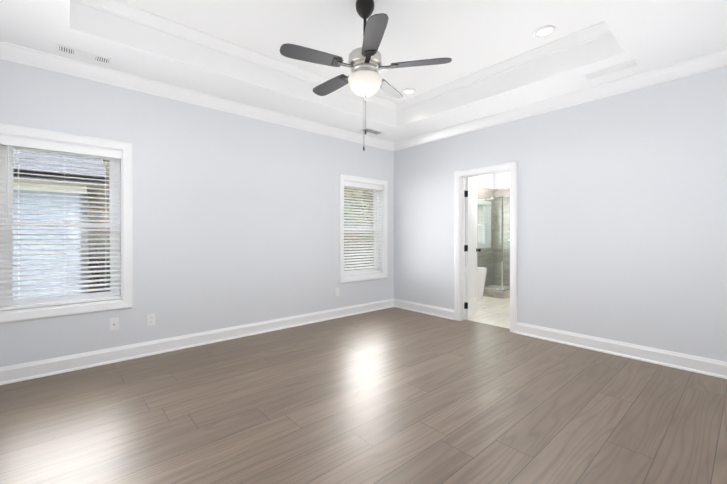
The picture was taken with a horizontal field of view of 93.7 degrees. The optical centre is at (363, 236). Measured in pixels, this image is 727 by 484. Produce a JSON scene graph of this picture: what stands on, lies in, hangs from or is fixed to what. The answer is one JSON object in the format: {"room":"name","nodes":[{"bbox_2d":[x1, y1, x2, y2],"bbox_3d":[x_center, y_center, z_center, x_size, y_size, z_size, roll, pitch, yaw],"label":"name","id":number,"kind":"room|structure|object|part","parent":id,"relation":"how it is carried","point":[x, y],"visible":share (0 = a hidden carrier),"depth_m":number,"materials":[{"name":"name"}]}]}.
{"room":"empty bedroom","nodes":[
{"label":"empty bedroom","id":0,"kind":"room"},
{"bbox_2d":[0,59,493,366],"bbox_3d":[-0.046,-0.387,5.409,8.520,3.140,0.200,0,0,-41],"label":"wall","id":1,"kind":"structure","parent":0,"point":[235,219],"depth_m":3.79,"materials":[{"name":"white paint"}]},
{"bbox_2d":[0,123,132,323],"bbox_3d":[-2.689,-0.108,3.070,0.992,1.612,0.200,0,0,-41],"label":"window","id":2,"kind":"structure","parent":1,"relation":"in","point":[125,301],"depth_m":3.10,"materials":[{"name":"white wood"}]},
{"bbox_3d":[-2.726,-0.109,3.111,0.816,1.436,0.089,0,0,-41],"label":"window sashes","id":3,"kind":"part","parent":2,"relation":"part of","materials":[{"name":"white plastic"}]},
{"bbox_2d":[0,135,120,309],"bbox_3d":[-2.662,-0.113,3.038,0.812,1.422,0.074,0,0,-41],"label":"window blind","id":4,"kind":"object","parent":2,"relation":"attached to","point":[12,141],"visible":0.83,"depth_m":3.00,"materials":[{"name":"white plastic"}]},
{"bbox_2d":[109,318,118,330],"bbox_3d":[-2.369,0.832,3.236,0.072,0.117,0.015,0,0,-41],"label":"electrical outlet","id":5,"kind":"object","parent":1,"relation":"attached to","point":[113,323],"visible":1,"depth_m":3.23,"materials":[{"name":"white plastic"}]},
{"bbox_2d":[147,313,154,325],"bbox_3d":[-2.143,0.837,3.439,0.072,0.117,0.008,0,0,-41],"label":"electrical outlet","id":6,"kind":"object","parent":1,"relation":"attached to","point":[150,319],"visible":1,"depth_m":3.43,"materials":[{"name":"white plastic"}]},
{"bbox_2d":[0,299,395,384],"bbox_3d":[-1.281,1.119,4.182,4.800,0.137,0.028,0,0,-41],"label":"baseboard","id":7,"kind":"structure","parent":1,"relation":"attached to","point":[74,362],"depth_m":3.50,"materials":[{"name":"white wood"}]},
{"bbox_2d":[0,41,395,150],"bbox_3d":[-1.260,-1.495,4.149,4.800,0.115,0.090,0,0,-41],"label":"crown molding","id":8,"kind":"structure","parent":1,"relation":"attached to","point":[15,53],"depth_m":3.47,"materials":[{"name":"white wood"}]},
{"bbox_2d":[335,288,338,295],"bbox_3d":[-0.384,0.810,4.979,0.072,0.117,0.008,0,0,-41],"label":"electrical outlet","id":9,"kind":"object","parent":1,"relation":"attached to","point":[336,291],"visible":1,"depth_m":4.97,"materials":[{"name":"white plastic"}]},
{"bbox_2d":[339,174,386,283],"bbox_3d":[-0.037,-0.117,5.391,0.992,1.612,0.200,0,0,-41],"label":"window","id":10,"kind":"structure","parent":1,"relation":"in","point":[383,254],"depth_m":5.43,"materials":[{"name":"white wood"}]},
{"bbox_3d":[-0.074,-0.117,5.433,0.816,1.436,0.089,0,0,-41],"label":"window sashes","id":11,"kind":"part","parent":10,"relation":"part of","materials":[{"name":"white plastic"}]},
{"bbox_2d":[344,181,382,275],"bbox_3d":[-0.009,-0.122,5.360,0.812,1.422,0.074,0,0,-41],"label":"window blind","id":12,"kind":"object","parent":10,"relation":"attached to","point":[348,184],"visible":0.79,"depth_m":5.35,"materials":[{"name":"white plastic"}]},
{"bbox_2d":[477,200,490,247],"bbox_3d":[2.541,-0.281,7.661,0.960,1.070,0.181,0,0,-41],"label":"bathroom window","id":13,"kind":"structure","parent":1,"relation":"in","point":[482,204],"depth_m":7.86,"materials":[{"name":"white glass"}]},
{"bbox_2d":[465,184,509,189],"bbox_3d":[2.927,-1.095,5.683,3.280,0.018,3.300,0,0,-41],"label":"trim","id":14,"kind":"structure","parent":1,"relation":"attached to","point":[492,189],"depth_m":7.78,"materials":[{"name":"white paint"}]},
{"bbox_2d":[0,296,726,483],"bbox_3d":[1.409,1.249,3.752,8.520,0.120,4.620,0,0,-41],"label":"floor","id":15,"kind":"structure","parent":0,"point":[393,395],"depth_m":2.30,"materials":[{"name":"brown wood"}]},
{"bbox_2d":[465,266,486,300],"bbox_3d":[1.682,0.887,6.263,1.500,0.585,0.670,0,0,-41],"label":"bathtub","id":16,"kind":"object","parent":15,"relation":"on","point":[481,274],"visible":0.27,"depth_m":6.30,"materials":[{"name":"white ceramic"}]},
{"bbox_2d":[465,194,509,298],"bbox_3d":[2.868,0.097,7.235,1.329,2.158,0.891,0,0,-41],"label":"shower","id":17,"kind":"object","parent":15,"relation":"on","point":[501,291],"visible":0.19,"depth_m":6.66,"materials":[{"name":"glass"}]},
{"bbox_2d":[0,0,726,141],"bbox_3d":[0.100,-1.772,2.595,5.040,0.450,4.620,0,0,-41],"label":"ceiling","id":18,"kind":"structure","parent":0,"point":[468,37],"depth_m":3.04,"materials":[{"name":"white paint"}]},
{"bbox_2d":[56,43,111,64],"bbox_3d":[-2.366,-1.544,2.895,0.360,0.008,0.135,0,0,-41],"label":"ceiling vent","id":19,"kind":"object","parent":18,"relation":"in","point":[82,54],"visible":0.96,"depth_m":2.88,"materials":[{"name":"white metal"}]},
{"bbox_2d":[71,0,396,112],"bbox_3d":[-0.833,-1.806,3.658,3.518,0.090,0.070,0,0,-41],"label":"crown molding","id":20,"kind":"structure","parent":18,"relation":"attached to","point":[114,7],"depth_m":3.16,"materials":[{"name":"white wood"}]},
{"bbox_2d":[280,0,451,150],"bbox_3d":[-0.026,-1.263,2.729,1.278,1.168,1.232,0,0,-41],"label":"fan","id":21,"kind":"object","parent":18,"relation":"hanging from","point":[364,79],"visible":1,"depth_m":2.60,"materials":[{"name":"grey wood"}]},
{"bbox_3d":[0.012,-1.561,2.695,0.264,0.573,0.264,0,0,-41],"label":"motor","id":22,"kind":"part","parent":21,"relation":"part of","materials":[{"name":"silver metal"}]},
{"bbox_2d":[360,128,383,134],"bbox_3d":[0.124,-1.551,5.022,0.340,0.009,0.160,0,0,-41],"label":"ceiling vent","id":23,"kind":"object","parent":18,"relation":"in","point":[372,131],"visible":0.94,"depth_m":5.01,"materials":[{"name":"white metal"}]},
{"bbox_2d":[402,88,415,94],"bbox_3d":[0.578,-1.847,4.341,0.180,0.011,0.180,0,0,-41],"label":"recessed light","id":24,"kind":"object","parent":18,"relation":"in","point":[409,91],"visible":1,"depth_m":4.34,"materials":[{"name":"white plastic"}]},
{"bbox_2d":[396,21,611,111],"bbox_3d":[1.317,-1.807,3.820,0.070,0.090,2.460,0,0,-41],"label":"crown molding","id":25,"kind":"structure","parent":18,"relation":"attached to","point":[600,29],"depth_m":3.54,"materials":[{"name":"white wood"}]},
{"bbox_2d":[533,25,555,37],"bbox_3d":[1.627,-1.842,3.067,0.180,0.011,0.180,0,0,-41],"label":"recessed light","id":26,"kind":"object","parent":18,"relation":"in","point":[543,31],"visible":1,"depth_m":3.06,"materials":[{"name":"white"}]},
{"bbox_2d":[582,59,639,80],"bbox_3d":[2.295,-1.544,3.171,0.130,0.009,0.420,0,0,-41],"label":"ceiling vent","id":27,"kind":"object","parent":18,"relation":"in","point":[614,69],"visible":0.98,"depth_m":3.16,"materials":[{"name":"white metal"}]},
{"bbox_2d":[494,171,509,286],"bbox_3d":[4.236,-0.243,6.833,0.200,2.840,3.300,0,0,-41],"label":"wall","id":28,"kind":"structure","parent":0,"point":[501,180],"depth_m":7.88,"materials":[{"name":"tile"}]},
{"bbox_2d":[394,66,726,361],"bbox_3d":[2.017,-0.383,4.145,0.120,3.140,4.420,0,0,-41],"label":"wall","id":29,"kind":"structure","parent":0,"point":[621,217],"depth_m":3.50,"materials":[{"name":"white paint"}]},
{"bbox_2d":[396,299,453,319],"bbox_3d":[0.914,1.115,5.298,0.028,0.137,1.160,0,0,-41],"label":"baseboard","id":30,"kind":"structure","parent":29,"relation":"attached to","point":[412,306],"depth_m":5.24,"materials":[{"name":"white wood"}]},
{"bbox_2d":[465,178,480,318],"bbox_3d":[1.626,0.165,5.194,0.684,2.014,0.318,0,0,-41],"label":"door leaf","id":31,"kind":"structure","parent":29,"relation":"in","point":[471,249],"depth_m":5.08,"materials":[{"name":"painted wood"},{"name":"black metal"}]},
{"bbox_2d":[454,161,516,332],"bbox_3d":[1.645,0.126,4.572,0.158,2.120,0.890,0,0,-41],"label":"door frame","id":32,"kind":"structure","parent":29,"relation":"attached to","point":[512,166],"depth_m":4.72,"materials":[{"name":"white wood"}]},
{"bbox_2d":[396,49,726,150],"bbox_3d":[1.892,-1.495,4.124,0.090,0.115,4.080,0,0,-41],"label":"crown molding","id":33,"kind":"structure","parent":29,"relation":"attached to","point":[715,60],"depth_m":3.58,"materials":[{"name":"white wood"}]},
{"bbox_2d":[516,322,726,378],"bbox_3d":[2.600,1.122,3.372,0.028,0.137,2.180,0,0,-41],"label":"baseboard","id":34,"kind":"structure","parent":29,"relation":"attached to","point":[701,365],"depth_m":3.34,"materials":[{"name":"white wood"}]},
{"label":"outside","id":35,"kind":"structure","parent":0,"visible":0},
{"bbox_2d":[88,268,109,292],"bbox_3d":[-9.207,1.535,24.775,140.000,0.150,130.000,0,0,-41],"label":"ground","id":36,"kind":"structure","parent":35,"point":[92,278],"depth_m":10.59,"materials":[{"name":"grey"}]},
{"bbox_2d":[13,149,106,298],"bbox_3d":[-13.049,-0.663,3.993,15.650,4.503,5.940,0,0,-41],"label":"house","id":37,"kind":"structure","parent":36,"relation":"on","point":[21,160],"depth_m":6.69,"materials":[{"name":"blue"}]},
{"bbox_2d":[88,160,109,287],"bbox_3d":[-6.233,-2.641,9.617,5.958,9.656,5.294,0,0,-41],"label":"tree","id":38,"kind":"object","parent":36,"relation":"on","point":[98,218],"depth_m":7.80,"materials":[{"name":"brown plant"}]},
{"bbox_2d":[344,188,372,233],"bbox_3d":[-1.214,-2.636,13.489,6.550,8.404,5.362,0,0,-41],"label":"tree","id":39,"kind":"object","parent":36,"relation":"on","point":[364,201],"depth_m":12.01,"materials":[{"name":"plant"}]},
{"bbox_2d":[344,188,373,270],"bbox_3d":[-2.404,-2.027,12.087,5.168,8.506,6.463,0,0,-41],"label":"tree","id":40,"kind":"object","parent":36,"relation":"on","point":[355,227],"depth_m":10.48,"materials":[{"name":"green plant"}]},
{"bbox_2d":[477,205,482,243],"bbox_3d":[6.279,-5.224,26.751,9.520,15.366,10.762,0,0,-41],"label":"tree","id":41,"kind":"object","parent":36,"relation":"on","point":[479,222],"depth_m":22.98,"materials":[{"name":"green plant"}]}
]}

